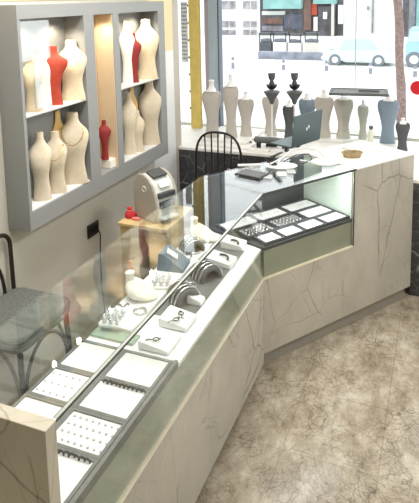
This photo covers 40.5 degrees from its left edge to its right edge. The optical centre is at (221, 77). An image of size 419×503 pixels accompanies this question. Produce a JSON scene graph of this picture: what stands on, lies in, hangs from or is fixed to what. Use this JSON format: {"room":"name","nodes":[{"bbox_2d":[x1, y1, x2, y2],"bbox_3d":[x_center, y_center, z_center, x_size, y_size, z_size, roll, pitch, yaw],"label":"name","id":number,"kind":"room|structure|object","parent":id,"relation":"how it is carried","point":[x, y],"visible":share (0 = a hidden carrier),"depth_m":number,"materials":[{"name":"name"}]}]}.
{"room":"shop","nodes":[
{"label":"shop","id":0,"kind":"room"},
{"bbox_2d":[0,0,153,403],"bbox_3d":[-1.447,0.296,2.026,0.120,2.950,5.500,2,9,21],"label":"wall","id":1,"kind":"structure","parent":0,"point":[58,257],"depth_m":3.35,"materials":[{"name":"paint"}]},
{"bbox_2d":[0,1,167,231],"bbox_3d":[-0.744,0.105,3.452,0.138,1.114,1.510,2,9,21],"label":"display showcase","id":2,"kind":"object","parent":1,"relation":"attached to","point":[96,28],"visible":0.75,"depth_m":3.19,"materials":[{"name":"grey paint"}]},
{"bbox_2d":[23,55,43,111],"bbox_3d":[-0.956,0.028,2.869,0.108,0.284,0.092,-2,8,-9],"label":"bust","id":3,"kind":"object","parent":2,"relation":"on","point":[32,71],"visible":0.92,"depth_m":2.85,"materials":[{"name":"beige fabric"}]},
{"bbox_2d":[29,131,51,201],"bbox_3d":[-0.942,0.461,2.948,0.117,0.357,0.092,-2,8,-9],"label":"bust","id":4,"kind":"object","parent":2,"relation":"on","point":[40,154],"visible":1,"depth_m":2.93,"materials":[{"name":"fabric"}]},
{"bbox_2d":[36,43,51,105],"bbox_3d":[-0.940,-0.017,3.011,0.095,0.333,0.044,-2,8,-9],"label":"bust","id":5,"kind":"object","parent":2,"relation":"on","point":[46,98],"visible":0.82,"depth_m":3.00,"materials":[{"name":"white fabric"}]},
{"bbox_2d":[26,99,85,117],"bbox_3d":[-0.917,0.156,3.008,0.119,0.010,0.509,2,9,21],"label":"glass shelf","id":6,"kind":"object","parent":2,"relation":"attached to","point":[66,103],"depth_m":2.99,"materials":[{"name":"white glass"}]},
{"bbox_2d":[47,131,66,193],"bbox_3d":[-0.893,0.456,3.053,0.127,0.337,0.070,-2,8,-9],"label":"bust","id":7,"kind":"object","parent":2,"relation":"on","point":[56,172],"visible":0.79,"depth_m":3.04,"materials":[{"name":"fabric"}]},
{"bbox_2d":[46,46,67,104],"bbox_3d":[-0.894,-0.011,3.023,0.153,0.315,0.040,-2,8,-9],"label":"bust","id":8,"kind":"object","parent":2,"relation":"on","point":[57,64],"visible":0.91,"depth_m":3.01,"materials":[{"name":"red fabric"}]},
{"bbox_2d":[52,110,64,171],"bbox_3d":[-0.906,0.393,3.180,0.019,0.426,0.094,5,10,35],"label":"bust","id":9,"kind":"object","parent":2,"relation":"on","point":[58,124],"visible":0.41,"depth_m":3.15,"materials":[{"name":"fabric"}]},
{"bbox_2d":[60,40,86,100],"bbox_3d":[-0.837,-0.043,3.168,0.169,0.335,0.092,-2,8,-9],"label":"bust","id":10,"kind":"object","parent":2,"relation":"on","point":[72,78],"visible":0.81,"depth_m":3.15,"materials":[{"name":"beige fabric"}]},
{"bbox_2d":[60,112,88,184],"bbox_3d":[-0.835,0.398,3.202,0.171,0.408,0.075,-2,8,-9],"label":"bust","id":11,"kind":"object","parent":2,"relation":"on","point":[72,130],"visible":0.85,"depth_m":3.18,"materials":[{"name":"fabric"}]},
{"bbox_2d":[100,157,115,168],"bbox_3d":[-0.707,0.528,3.563,0.080,0.055,0.090,2,9,21],"label":"block","id":12,"kind":"object","parent":2,"relation":"on","point":[111,162],"visible":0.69,"depth_m":3.52,"materials":[{"name":"white plastic"}]},
{"bbox_2d":[99,120,110,159],"bbox_3d":[-0.725,0.384,3.503,0.085,0.248,0.043,-2,8,-9],"label":"bust","id":13,"kind":"object","parent":12,"relation":"on","point":[104,130],"visible":0.94,"depth_m":3.49,"materials":[{"name":"red fabric"}]},
{"bbox_2d":[119,20,134,82],"bbox_3d":[-0.628,-0.174,3.775,0.104,0.418,0.053,-2,8,-9],"label":"bust","id":14,"kind":"object","parent":2,"relation":"on","point":[126,40],"visible":1,"depth_m":3.75,"materials":[{"name":"white fabric"}]},
{"bbox_2d":[122,92,136,154],"bbox_3d":[-0.622,0.304,3.795,0.112,0.418,0.070,-2,8,-9],"label":"bust","id":15,"kind":"object","parent":2,"relation":"on","point":[129,111],"visible":0.9,"depth_m":3.77,"materials":[{"name":"fabric"}]},
{"bbox_2d":[132,33,141,82],"bbox_3d":[-0.586,-0.133,3.787,0.107,0.331,0.036,-2,8,-9],"label":"bust","id":16,"kind":"object","parent":2,"relation":"on","point":[137,46],"visible":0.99,"depth_m":3.78,"materials":[{"name":"red fabric"}]},
{"bbox_2d":[135,110,144,151],"bbox_3d":[-0.573,0.362,3.853,0.099,0.286,0.053,-2,8,-9],"label":"bust","id":17,"kind":"object","parent":2,"relation":"on","point":[139,128],"visible":0.56,"depth_m":3.84,"materials":[{"name":"fabric"}]},
{"bbox_2d":[121,77,158,89],"bbox_3d":[-0.597,0.035,3.820,0.119,0.010,0.520,2,9,21],"label":"glass shelf","id":18,"kind":"object","parent":2,"relation":"attached to","point":[123,85],"depth_m":3.77,"materials":[{"name":"white glass"}]},
{"bbox_2d":[135,19,158,78],"bbox_3d":[-0.525,-0.201,3.955,0.180,0.416,0.092,-2,8,-9],"label":"bust","id":19,"kind":"object","parent":2,"relation":"on","point":[146,35],"visible":0.87,"depth_m":3.93,"materials":[{"name":"beige fabric"}]},
{"bbox_2d":[138,81,160,144],"bbox_3d":[-0.511,0.247,4.035,0.167,0.461,0.092,-2,8,-9],"label":"bust","id":20,"kind":"object","parent":2,"relation":"on","point":[149,100],"visible":0.86,"depth_m":4.01,"materials":[{"name":"fabric"}]},
{"bbox_2d":[87,220,98,238],"bbox_3d":[-0.805,0.949,3.555,0.014,0.084,0.116,2,9,21],"label":"wall socket","id":21,"kind":"object","parent":1,"relation":"attached to","point":[92,230],"visible":0.98,"depth_m":3.54,"materials":[{"name":"black plastic"}]},
{"bbox_2d":[97,228,105,312],"bbox_3d":[-0.728,1.262,3.485,0.026,0.600,0.299,-3,8,-16],"label":"power cord","id":22,"kind":"object","parent":1,"relation":"hanging from","point":[97,228],"visible":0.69,"depth_m":3.58,"materials":[{"name":"black paint"}]},
{"bbox_2d":[148,0,172,51],"bbox_3d":[-0.469,-0.855,4.253,0.006,1.330,0.370,2,9,21],"label":"trim","id":23,"kind":"structure","parent":1,"relation":"attached to","point":[167,3],"depth_m":4.42,"materials":[{"name":"beige paint"}]},
{"bbox_2d":[154,50,176,188],"bbox_3d":[-0.444,0.605,4.460,0.006,1.620,0.370,2,9,21],"label":"trim","id":24,"kind":"structure","parent":1,"relation":"attached to","point":[168,161],"depth_m":4.51,"materials":[{"name":"paint"}]},
{"bbox_2d":[172,0,181,205],"bbox_3d":[-0.625,-0.097,4.693,0.550,2.950,0.120,2,9,21],"label":"trim","id":25,"kind":"structure","parent":1,"relation":"attached to","point":[174,2],"depth_m":4.62,"materials":[{"name":"paint"}]},
{"bbox_2d":[5,287,418,502],"bbox_3d":[0.429,1.808,2.000,4.600,0.100,6.400,2,9,21],"label":"floor","id":26,"kind":"structure","parent":0,"point":[334,418],"depth_m":2.72,"materials":[{"name":"stone"}]},
{"bbox_2d":[0,233,71,398],"bbox_3d":[-0.951,1.230,2.664,0.373,0.907,0.398,2,9,21],"label":"bentwood chair","id":27,"kind":"object","parent":26,"relation":"on","point":[27,316],"visible":0.91,"depth_m":2.61,"materials":[{"name":"black wood"}]},
{"bbox_2d":[0,194,263,502],"bbox_3d":[-0.267,1.206,2.404,0.436,1.001,1.930,2,9,21],"label":"display counter","id":28,"kind":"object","parent":26,"relation":"on","point":[169,448],"depth_m":2.11,"materials":[{"name":"grey stone"}]},
{"bbox_2d":[11,393,72,424],"bbox_3d":[-0.605,1.093,1.824,0.193,0.018,0.154,2,9,21],"label":"tray","id":29,"kind":"object","parent":28,"relation":"on","point":[27,402],"visible":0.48,"depth_m":1.87,"materials":[{"name":"white fabric"}]},
{"bbox_2d":[26,365,98,405],"bbox_3d":[-0.549,1.071,1.968,0.193,0.018,0.156,2,9,21],"label":"tray","id":30,"kind":"object","parent":28,"relation":"on","point":[56,378],"visible":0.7,"depth_m":1.97,"materials":[{"name":"white fabric"}]},
{"bbox_2d":[57,446,99,502],"bbox_3d":[-0.482,1.123,1.597,0.204,0.018,0.182,2,9,21],"label":"tray","id":31,"kind":"object","parent":28,"relation":"on","point":[73,473],"visible":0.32,"depth_m":1.61,"materials":[{"name":"white fabric"}]},
{"bbox_2d":[55,339,123,376],"bbox_3d":[-0.489,1.049,2.119,0.193,0.018,0.169,2,9,21],"label":"tray","id":32,"kind":"object","parent":28,"relation":"on","point":[86,356],"visible":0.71,"depth_m":2.12,"materials":[{"name":"white fabric"}]},
{"bbox_2d":[56,407,126,459],"bbox_3d":[-0.420,1.100,1.752,0.204,0.018,0.154,2,9,21],"label":"tray","id":33,"kind":"object","parent":28,"relation":"on","point":[79,412],"visible":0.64,"depth_m":1.75,"materials":[{"name":"white fabric"}]},
{"bbox_2d":[73,377,150,422],"bbox_3d":[-0.364,1.078,1.896,0.204,0.018,0.156,2,9,21],"label":"tray","id":34,"kind":"object","parent":28,"relation":"on","point":[112,401],"visible":0.79,"depth_m":1.89,"materials":[{"name":"white fabric"}]},
{"bbox_2d":[99,306,127,328],"bbox_3d":[-0.444,0.977,2.324,0.090,0.050,0.090,1,8,13],"label":"stand","id":35,"kind":"object","parent":28,"relation":"on","point":[106,323],"visible":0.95,"depth_m":2.30,"materials":[{"name":"white plastic"}]},
{"bbox_2d":[90,326,139,345],"bbox_3d":[-0.426,1.030,2.269,0.193,0.010,0.062,2,9,21],"label":"sheet","id":36,"kind":"object","parent":28,"relation":"on","point":[99,332],"visible":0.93,"depth_m":2.26,"materials":[{"name":"glass"}]},
{"bbox_2d":[100,349,172,390],"bbox_3d":[-0.304,1.056,2.047,0.204,0.018,0.169,2,9,21],"label":"tray","id":37,"kind":"object","parent":28,"relation":"on","point":[134,368],"visible":0.76,"depth_m":2.05,"materials":[{"name":"white fabric"}]},
{"bbox_2d":[125,270,157,300],"bbox_3d":[-0.361,0.916,2.514,0.134,0.114,0.134,-6,9,-29],"label":"jewelry display bust","id":38,"kind":"object","parent":28,"relation":"on","point":[136,288],"visible":1,"depth_m":2.49,"materials":[{"name":"white fabric"}]},
{"bbox_2d":[98,242,214,332],"bbox_3d":[-0.259,0.952,2.748,0.155,0.025,0.974,2,9,21],"label":"plinth","id":39,"kind":"object","parent":28,"relation":"on","point":[133,320],"visible":0.43,"depth_m":2.48,"materials":[{"name":"white"}]},
{"bbox_2d":[138,324,180,354],"bbox_3d":[-0.242,1.020,2.214,0.130,0.033,0.120,2,9,21],"label":"pad","id":40,"kind":"object","parent":28,"relation":"on","point":[169,339],"visible":0.99,"depth_m":2.20,"materials":[{"name":"white fabric"}]},
{"bbox_2d":[151,272,172,289],"bbox_3d":[-0.277,0.932,2.617,0.090,0.050,0.090,0,8,4],"label":"stand","id":41,"kind":"object","parent":28,"relation":"on","point":[157,286],"visible":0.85,"depth_m":2.59,"materials":[{"name":"white plastic"}]},
{"bbox_2d":[157,244,189,272],"bbox_3d":[-0.238,0.888,2.797,0.135,0.086,0.120,1,8,14],"label":"wedge","id":42,"kind":"object","parent":28,"relation":"on","point":[170,259],"visible":1,"depth_m":2.76,"materials":[{"name":"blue fabric"}]},
{"bbox_2d":[159,305,196,331],"bbox_3d":[-0.183,0.997,2.355,0.125,0.037,0.110,2,9,21],"label":"pad","id":43,"kind":"object","parent":28,"relation":"on","point":[183,324],"visible":0.99,"depth_m":2.33,"materials":[{"name":"white fabric"}]},
{"bbox_2d":[179,237,204,255],"bbox_3d":[-0.159,0.875,2.979,0.108,0.059,0.096,-6,9,-30],"label":"arch","id":44,"kind":"object","parent":28,"relation":"on","point":[196,243],"visible":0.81,"depth_m":2.94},
{"bbox_2d":[154,242,243,315],"bbox_3d":[-0.073,0.960,2.744,0.165,0.003,0.760,2,9,21],"label":"mat","id":45,"kind":"object","parent":28,"relation":"on","point":[212,281],"visible":0.29,"depth_m":2.66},
{"bbox_2d":[167,282,198,307],"bbox_3d":[-0.174,0.956,2.531,0.124,0.068,0.110,-7,10,-35],"label":"arch","id":46,"kind":"object","parent":45,"relation":"on","point":[188,291],"visible":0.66,"depth_m":2.48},
{"bbox_2d":[187,294,204,305],"bbox_3d":[-0.115,0.973,2.507,0.070,0.039,0.050,2,9,21],"label":"pad","id":47,"kind":"object","parent":45,"relation":"on","point":[198,300],"visible":0.89,"depth_m":2.49,"materials":[{"name":"white fabric"}]},
{"bbox_2d":[190,262,221,284],"bbox_3d":[-0.077,0.925,2.736,0.124,0.068,0.110,-7,10,-35],"label":"arch","id":48,"kind":"object","parent":45,"relation":"on","point":[214,269],"visible":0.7,"depth_m":2.70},
{"bbox_2d":[207,250,236,268],"bbox_3d":[0.000,0.917,2.869,0.130,0.043,0.100,2,9,21],"label":"pad","id":49,"kind":"object","parent":45,"relation":"on","point":[214,256],"visible":0.82,"depth_m":2.85,"materials":[{"name":"white fabric"}]},
{"bbox_2d":[221,235,246,250],"bbox_3d":[0.065,0.889,3.062,0.120,0.043,0.090,2,9,21],"label":"pad","id":50,"kind":"object","parent":45,"relation":"on","point":[226,243],"visible":0.83,"depth_m":3.04,"materials":[{"name":"white fabric"}]},
{"bbox_2d":[190,216,217,241],"bbox_3d":[-0.103,0.825,3.102,0.140,0.120,0.140,-5,9,-23],"label":"jewelry display bust","id":51,"kind":"object","parent":28,"relation":"on","point":[203,233],"visible":0.89,"depth_m":3.08,"materials":[{"name":"white fabric"}]},
{"bbox_2d":[118,206,192,298],"bbox_3d":[-0.386,1.190,3.466,0.322,0.740,0.362,2,9,21],"label":"wooden stand","id":52,"kind":"object","parent":26,"relation":"on","point":[142,240],"visible":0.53,"depth_m":3.31,"materials":[{"name":"brown wood"}]},
{"bbox_2d":[134,167,178,222],"bbox_3d":[-0.383,0.686,3.358,0.250,0.287,0.176,7,11,44],"label":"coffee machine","id":53,"kind":"object","parent":52,"relation":"on","point":[155,191],"depth_m":3.31,"materials":[{"name":"grey plastic"}]},
{"bbox_2d":[159,212,178,220],"bbox_3d":[-0.307,0.807,3.307,0.050,0.010,0.120,7,11,44],"label":"tray","id":54,"kind":"object","parent":53,"relation":"on","point":[163,216],"depth_m":3.30,"materials":[{"name":"grey plastic"}]},
{"bbox_2d":[190,131,242,224],"bbox_3d":[-0.088,0.939,4.152,0.417,1.036,0.389,2,9,21],"label":"spindle chair","id":55,"kind":"object","parent":26,"relation":"on","point":[199,208],"visible":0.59,"depth_m":4.26,"materials":[{"name":"black metal"}]},
{"bbox_2d":[179,125,418,295],"bbox_3d":[1.359,1.001,4.317,4.575,0.813,1.041,2,9,21],"label":"window bench","id":56,"kind":"object","parent":26,"relation":"on","point":[190,136],"visible":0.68,"depth_m":4.60,"materials":[{"name":"stone"}]},
{"bbox_2d":[187,0,202,128],"bbox_3d":[-0.261,-0.414,5.235,0.120,1.787,0.050,2,9,21],"label":"column","id":57,"kind":"structure","parent":56,"relation":"on","point":[195,74],"depth_m":5.25,"materials":[{"name":"gold metal"}]},
{"bbox_2d":[199,126,267,149],"bbox_3d":[0.113,0.510,4.910,0.481,0.035,0.610,2,9,21],"label":"display riser","id":58,"kind":"object","parent":56,"relation":"on","point":[214,144],"depth_m":4.74,"materials":[{"name":"white"}]},
{"bbox_2d":[202,80,220,137],"bbox_3d":[-0.085,0.261,4.815,0.154,0.490,0.107,6,11,40],"label":"bust","id":59,"kind":"object","parent":58,"relation":"on","point":[211,98],"visible":0.93,"depth_m":4.79,"materials":[{"name":"grey fabric"}]},
{"bbox_2d":[223,74,238,138],"bbox_3d":[0.076,0.237,4.770,0.130,0.544,0.090,6,11,40],"label":"bust","id":60,"kind":"object","parent":58,"relation":"on","point":[230,91],"visible":0.97,"depth_m":4.74,"materials":[{"name":"grey fabric"}]},
{"bbox_2d":[238,91,253,136],"bbox_3d":[0.206,0.304,4.837,0.131,0.388,0.091,6,11,40],"label":"bust","id":61,"kind":"object","parent":58,"relation":"on","point":[245,104],"visible":1,"depth_m":4.81,"materials":[{"name":"grey fabric"}]},
{"bbox_2d":[262,89,278,135],"bbox_3d":[0.427,0.289,4.986,0.139,0.440,0.096,6,11,40],"label":"bust","id":62,"kind":"object","parent":56,"relation":"on","point":[266,104],"visible":0.75,"depth_m":4.97,"materials":[{"name":"grey fabric"}]},
{"bbox_2d":[252,136,288,151],"bbox_3d":[0.392,0.526,4.536,0.319,0.100,0.052,2,9,21],"label":"bar","id":63,"kind":"object","parent":56,"relation":"on","point":[258,140],"visible":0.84,"depth_m":4.53,"materials":[{"name":"black paint"}]},
{"bbox_2d":[264,72,279,146],"bbox_3d":[0.407,0.259,4.621,0.136,0.603,0.134,2,9,21],"label":"tree","id":64,"kind":"object","parent":56,"relation":"on","point":[271,94],"visible":0.78,"depth_m":4.57,"materials":[{"name":"black paint"}]},
{"bbox_2d":[266,80,277,89],"bbox_3d":[0.404,0.058,4.592,0.096,0.075,0.094,2,9,21],"label":"bowl","id":65,"kind":"object","parent":64,"relation":"on","point":[271,85],"depth_m":4.57,"materials":[{"name":"black paint"}]},
{"bbox_2d":[282,100,295,137],"bbox_3d":[0.577,0.356,4.872,0.104,0.336,0.072,6,11,40],"label":"bust","id":66,"kind":"object","parent":56,"relation":"on","point":[288,109],"visible":0.91,"depth_m":4.85,"materials":[{"name":"grey fabric"}]},
{"bbox_2d":[286,72,302,146],"bbox_3d":[0.588,0.260,4.593,0.136,0.604,0.134,2,9,21],"label":"tree","id":67,"kind":"object","parent":56,"relation":"on","point":[294,94],"visible":0.66,"depth_m":4.54,"materials":[{"name":"black paint"}]},
{"bbox_2d":[289,81,300,89],"bbox_3d":[0.585,0.058,4.564,0.096,0.076,0.094,2,9,21],"label":"bowl","id":68,"kind":"object","parent":67,"relation":"on","point":[294,86],"depth_m":4.54,"materials":[{"name":"black paint"}]},
{"bbox_2d":[298,93,314,113],"bbox_3d":[0.737,0.322,4.912,0.137,0.386,0.095,6,11,40],"label":"bust","id":69,"kind":"object","parent":56,"relation":"on","point":[306,104],"visible":0.38,"depth_m":4.87,"materials":[{"name":"blue fabric"}]},
{"bbox_2d":[316,134,367,142],"bbox_3d":[1.022,0.516,4.807,0.461,0.020,0.200,2,9,21],"label":"display riser","id":70,"kind":"object","parent":56,"relation":"on","point":[333,138],"visible":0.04,"depth_m":4.75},
{"bbox_2d":[314,89,333,137],"bbox_3d":[0.868,0.299,4.817,0.163,0.413,0.095,1,8,13],"label":"bust","id":71,"kind":"object","parent":70,"relation":"on","point":[325,102],"visible":0.74,"depth_m":4.78,"materials":[{"name":"grey fabric"}]},
{"bbox_2d":[334,96,353,138],"bbox_3d":[1.025,0.312,4.778,0.161,0.392,0.095,1,8,13],"label":"bust","id":72,"kind":"object","parent":70,"relation":"on","point":[338,103],"visible":0.86,"depth_m":4.75,"materials":[{"name":"grey fabric"}]},
{"bbox_2d":[357,100,368,138],"bbox_3d":[1.177,0.347,4.732,0.086,0.330,0.059,6,11,40],"label":"bust","id":73,"kind":"object","parent":70,"relation":"on","point":[363,109],"visible":1,"depth_m":4.72,"materials":[{"name":"grey fabric"}]},
{"bbox_2d":[329,0,388,143],"bbox_3d":[1.070,-0.027,4.425,0.446,1.202,0.260,1,8,14],"label":"display stand","id":74,"kind":"object","parent":56,"relation":"on","point":[354,91],"visible":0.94,"depth_m":4.43,"materials":[{"name":"black paint"}]},
{"bbox_2d":[377,94,398,143],"bbox_3d":[1.367,0.334,4.668,0.174,0.408,0.102,1,8,13],"label":"bust","id":75,"kind":"object","parent":56,"relation":"on","point":[388,107],"visible":0.94,"depth_m":4.64,"materials":[{"name":"blue fabric"}]},
{"bbox_2d":[395,118,409,151],"bbox_3d":[1.410,0.442,4.428,0.110,0.262,0.065,1,8,13],"label":"bust","id":76,"kind":"object","parent":56,"relation":"on","point":[402,127],"visible":0.97,"depth_m":4.41,"materials":[{"name":"grey fabric"}]},
{"bbox_2d":[204,140,414,364],"bbox_3d":[0.575,1.027,3.565,1.361,1.001,0.454,-6,10,-34],"label":"display counter","id":77,"kind":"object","parent":26,"relation":"on","point":[317,283],"depth_m":3.46,"materials":[{"name":"grey stone"}]},
{"bbox_2d":[216,215,259,233],"bbox_3d":[0.098,0.864,3.350,0.238,0.018,0.132,-6,10,-34],"label":"tray","id":78,"kind":"object","parent":77,"relation":"on","point":[245,220],"visible":0.73,"depth_m":3.35,"materials":[{"name":"white fabric"}]},
{"bbox_2d":[235,169,268,179],"bbox_3d":[0.176,0.559,3.305,0.170,0.011,0.116,5,10,35],"label":"tablet","id":79,"kind":"object","parent":77,"relation":"on","point":[248,173],"visible":1,"depth_m":3.29,"materials":[{"name":"black paint"}]},
{"bbox_2d":[234,221,277,240],"bbox_3d":[0.199,0.875,3.256,0.218,0.018,0.132,-6,10,-34],"label":"tray","id":80,"kind":"object","parent":77,"relation":"on","point":[236,231],"visible":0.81,"depth_m":3.23,"materials":[{"name":"white fabric"}]},
{"bbox_2d":[253,230,284,245],"bbox_3d":[0.262,0.889,3.148,0.138,0.018,0.113,-6,10,-34],"label":"tray","id":81,"kind":"object","parent":77,"relation":"on","point":[268,238],"visible":1,"depth_m":3.13,"materials":[{"name":"white fabric"}]},
{"bbox_2d":[249,207,289,220],"bbox_3d":[0.294,0.841,3.483,0.223,0.018,0.132,-6,10,-34],"label":"tray","id":82,"kind":"object","parent":77,"relation":"on","point":[264,213],"visible":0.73,"depth_m":3.49,"materials":[{"name":"white fabric"}]},
{"bbox_2d":[265,162,297,169],"bbox_3d":[0.360,0.536,3.450,0.200,0.011,0.136,0,8,7],"label":"oval tray","id":83,"kind":"object","parent":77,"relation":"on","point":[280,165],"visible":0.94,"depth_m":3.44,"materials":[{"name":"white plastic"}]},
{"bbox_2d":[265,213,307,227],"bbox_3d":[0.387,0.854,3.383,0.223,0.018,0.132,-6,10,-34],"label":"tray","id":84,"kind":"object","parent":77,"relation":"on","point":[296,221],"visible":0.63,"depth_m":3.37,"materials":[{"name":"white fabric"}]},
{"bbox_2d":[273,224,305,239],"bbox_3d":[0.386,0.875,3.232,0.148,0.018,0.113,-6,10,-34],"label":"tray","id":85,"kind":"object","parent":77,"relation":"on","point":[289,231],"visible":0.94,"depth_m":3.22,"materials":[{"name":"white fabric"}]},
{"bbox_2d":[270,109,322,148],"bbox_3d":[0.526,0.344,4.007,0.221,0.229,0.325,7,11,44],"label":"laptop","id":86,"kind":"object","parent":77,"relation":"on","point":[307,126],"visible":1,"depth_m":3.94,"materials":[{"name":"metal"}]},
{"bbox_2d":[269,147,325,164],"bbox_3d":[0.512,0.500,3.601,0.286,0.033,0.512,2,9,21],"label":"cable","id":87,"kind":"object","parent":77,"relation":"on","point":[304,147],"visible":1,"depth_m":3.62,"materials":[{"name":"white plastic"}]},
{"bbox_2d":[278,198,318,212],"bbox_3d":[0.492,0.819,3.616,0.243,0.018,0.132,-6,10,-34],"label":"tray","id":88,"kind":"object","parent":77,"relation":"on","point":[294,207],"visible":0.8,"depth_m":3.62,"materials":[{"name":"white fabric"}]},
{"bbox_2d":[294,217,326,232],"bbox_3d":[0.518,0.861,3.321,0.158,0.018,0.113,-6,10,-34],"label":"tray","id":89,"kind":"object","parent":77,"relation":"on","point":[311,224],"visible":0.91,"depth_m":3.31,"materials":[{"name":"white fabric"}]},
{"bbox_2d":[295,204,334,218],"bbox_3d":[0.577,0.832,3.511,0.223,0.018,0.132,-6,10,-34],"label":"tray","id":90,"kind":"object","parent":77,"relation":"on","point":[323,209],"visible":0.8,"depth_m":3.52,"materials":[{"name":"white fabric"}]},
{"bbox_2d":[311,158,338,165],"bbox_3d":[0.643,0.522,3.539,0.170,0.004,0.170,2,9,21],"label":"mat","id":91,"kind":"object","parent":77,"relation":"on","point":[328,161],"visible":0.99,"depth_m":3.53,"materials":[{"name":"grey plastic"}]},
{"bbox_2d":[314,210,349,225],"bbox_3d":[0.664,0.844,3.420,0.183,0.018,0.113,-6,10,-34],"label":"tray","id":92,"kind":"object","parent":77,"relation":"on","point":[333,217],"visible":0.97,"depth_m":3.41,"materials":[{"name":"white fabric"}]},
{"bbox_2d":[341,150,362,157],"bbox_3d":[0.834,0.489,3.635,0.140,0.034,0.092,0,8,4],"label":"dish","id":93,"kind":"object","parent":77,"relation":"on","point":[346,153],"visible":1,"depth_m":3.61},
{"bbox_2d":[354,145,385,151],"bbox_3d":[0.988,0.470,3.791,0.210,0.024,0.110,0,8,10],"label":"stand base","id":94,"kind":"object","parent":77,"relation":"on","point":[365,148],"visible":0.98,"depth_m":3.76,"materials":[{"name":"plastic"}]},
{"bbox_2d":[179,34,418,134],"bbox_3d":[36.485,-4.788,54.295,150.000,0.200,117.600,2,9,21],"label":"ground","id":95,"kind":"structure","parent":0,"point":[250,73],"depth_m":23.99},
{"bbox_2d":[178,0,260,34],"bbox_3d":[-0.364,-9.126,55.971,11.088,11.606,8.120,2,9,21],"label":"building","id":96,"kind":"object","parent":95,"relation":"on","point":[239,17],"visible":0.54,"depth_m":51.51,"materials":[{"name":"white"}]},
{"bbox_2d":[259,32,272,50],"bbox_3d":[2.722,-2.138,34.653,0.766,1.248,0.600,2,9,21],"label":"stall","id":97,"kind":"object","parent":95,"relation":"on","point":[266,44],"visible":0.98,"depth_m":34.42,"materials":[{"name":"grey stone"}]},
{"bbox_2d":[259,42,272,50],"bbox_3d":[2.727,-1.860,34.692,0.766,0.686,0.600,2,9,21],"label":"countertop","id":98,"kind":"structure","parent":97,"relation":"on","point":[263,46],"depth_m":34.40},
{"bbox_2d":[273,32,288,50],"bbox_3d":[3.567,-2.109,34.323,0.809,1.254,0.600,2,9,21],"label":"stall","id":99,"kind":"object","parent":95,"relation":"on","point":[280,44],"visible":0.99,"depth_m":34.10,"materials":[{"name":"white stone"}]},
{"bbox_2d":[273,42,288,50],"bbox_3d":[3.571,-1.829,34.363,0.809,0.690,0.600,2,9,21],"label":"countertop","id":100,"kind":"structure","parent":99,"relation":"on","point":[277,46],"depth_m":34.08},
{"bbox_2d":[258,51,324,60],"bbox_3d":[4.055,-1.211,30.954,4.209,0.407,0.500,2,9,21],"label":"wall","id":101,"kind":"structure","parent":95,"relation":"on","point":[281,55],"depth_m":30.84,"materials":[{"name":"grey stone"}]},
{"bbox_2d":[289,33,302,51],"bbox_3d":[4.442,-2.049,33.986,0.750,1.201,0.600,2,9,21],"label":"stall","id":102,"kind":"object","parent":95,"relation":"on","point":[296,45],"visible":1,"depth_m":33.76,"materials":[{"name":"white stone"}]},
{"bbox_2d":[289,42,302,51],"bbox_3d":[4.458,-1.782,34.020,0.728,0.660,0.600,2,9,21],"label":"countertop","id":103,"kind":"structure","parent":102,"relation":"on","point":[298,47],"depth_m":33.73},
{"bbox_2d":[260,0,343,35],"bbox_3d":[8.057,-8.822,52.106,7.346,9.412,9.200,2,9,21],"label":"building","id":104,"kind":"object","parent":95,"relation":"on","point":[325,17],"visible":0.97,"depth_m":48.71,"materials":[{"name":"multicoloured"}]},
{"bbox_2d":[284,14,302,28],"bbox_3d":[6.276,-4.928,49.633,1.698,1.304,0.118,2,9,21],"label":"shutter","id":105,"kind":"object","parent":104,"relation":"hanging from","point":[291,21],"depth_m":49.58,"materials":[{"name":"metal"}]},
{"bbox_2d":[305,32,319,51],"bbox_3d":[5.367,-2.047,33.622,0.810,1.266,0.600,2,9,21],"label":"stall","id":106,"kind":"object","parent":95,"relation":"on","point":[311,45],"visible":1,"depth_m":33.40,"materials":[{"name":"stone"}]},
{"bbox_2d":[305,42,319,51],"bbox_3d":[5.366,-1.765,33.664,0.797,0.696,0.600,2,9,21],"label":"countertop","id":107,"kind":"structure","parent":106,"relation":"on","point":[309,46],"depth_m":33.39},
{"bbox_2d":[321,35,394,66],"bbox_3d":[6.813,-1.389,28.348,3.414,1.426,1.740,2,9,21],"label":"car","id":108,"kind":"object","parent":95,"relation":"on","point":[369,48],"visible":1,"depth_m":27.53,"materials":[{"name":"blue paint"}]},
{"bbox_2d":[343,0,418,35],"bbox_3d":[16.104,-8.744,49.105,9.830,11.002,8.900,2,9,21],"label":"building","id":109,"kind":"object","parent":95,"relation":"on","point":[374,17],"visible":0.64,"depth_m":47.09,"materials":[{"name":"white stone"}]},
{"bbox_2d":[393,0,405,122],"bbox_3d":[3.326,-2.308,11.077,3.536,8.206,3.258,2,9,21],"label":"street tree","id":110,"kind":"object","parent":95,"relation":"on","point":[398,10],"visible":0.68,"depth_m":11.24,"materials":[{"name":"brown plant"}]},
{"bbox_2d":[404,26,418,67],"bbox_3d":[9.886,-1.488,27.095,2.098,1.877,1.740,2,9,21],"label":"car","id":111,"kind":"object","parent":95,"relation":"on","point":[411,58],"visible":0.99,"depth_m":26.56,"materials":[{"name":"blue metal"}]},
{"bbox_2d":[181,119,418,141],"bbox_3d":[1.522,0.952,5.001,4.800,0.913,0.140,2,9,21],"label":"wall","id":112,"kind":"structure","parent":0,"point":[415,138],"depth_m":5.15,"materials":[{"name":"paint"}]},
{"bbox_3d":[1.480,-1.442,4.661,4.800,0.350,0.140,2,9,21],"label":"wall","id":113,"kind":"structure","parent":0,"visible":0},
{"bbox_2d":[204,0,223,126],"bbox_3d":[1.553,-0.363,4.651,4.580,1.787,0.100,2,9,21],"label":"window","id":114,"kind":"structure","parent":113,"relation":"in","point":[212,8],"depth_m":5.27,"materials":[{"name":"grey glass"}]},
{"bbox_2d":[180,2,188,61],"bbox_3d":[-0.353,-0.432,5.372,0.068,0.568,0.005,2,9,21],"label":"window sticker","id":115,"kind":"object","parent":114,"relation":"attached to","point":[184,17],"visible":1,"depth_m":5.37,"materials":[{"name":"paper"}]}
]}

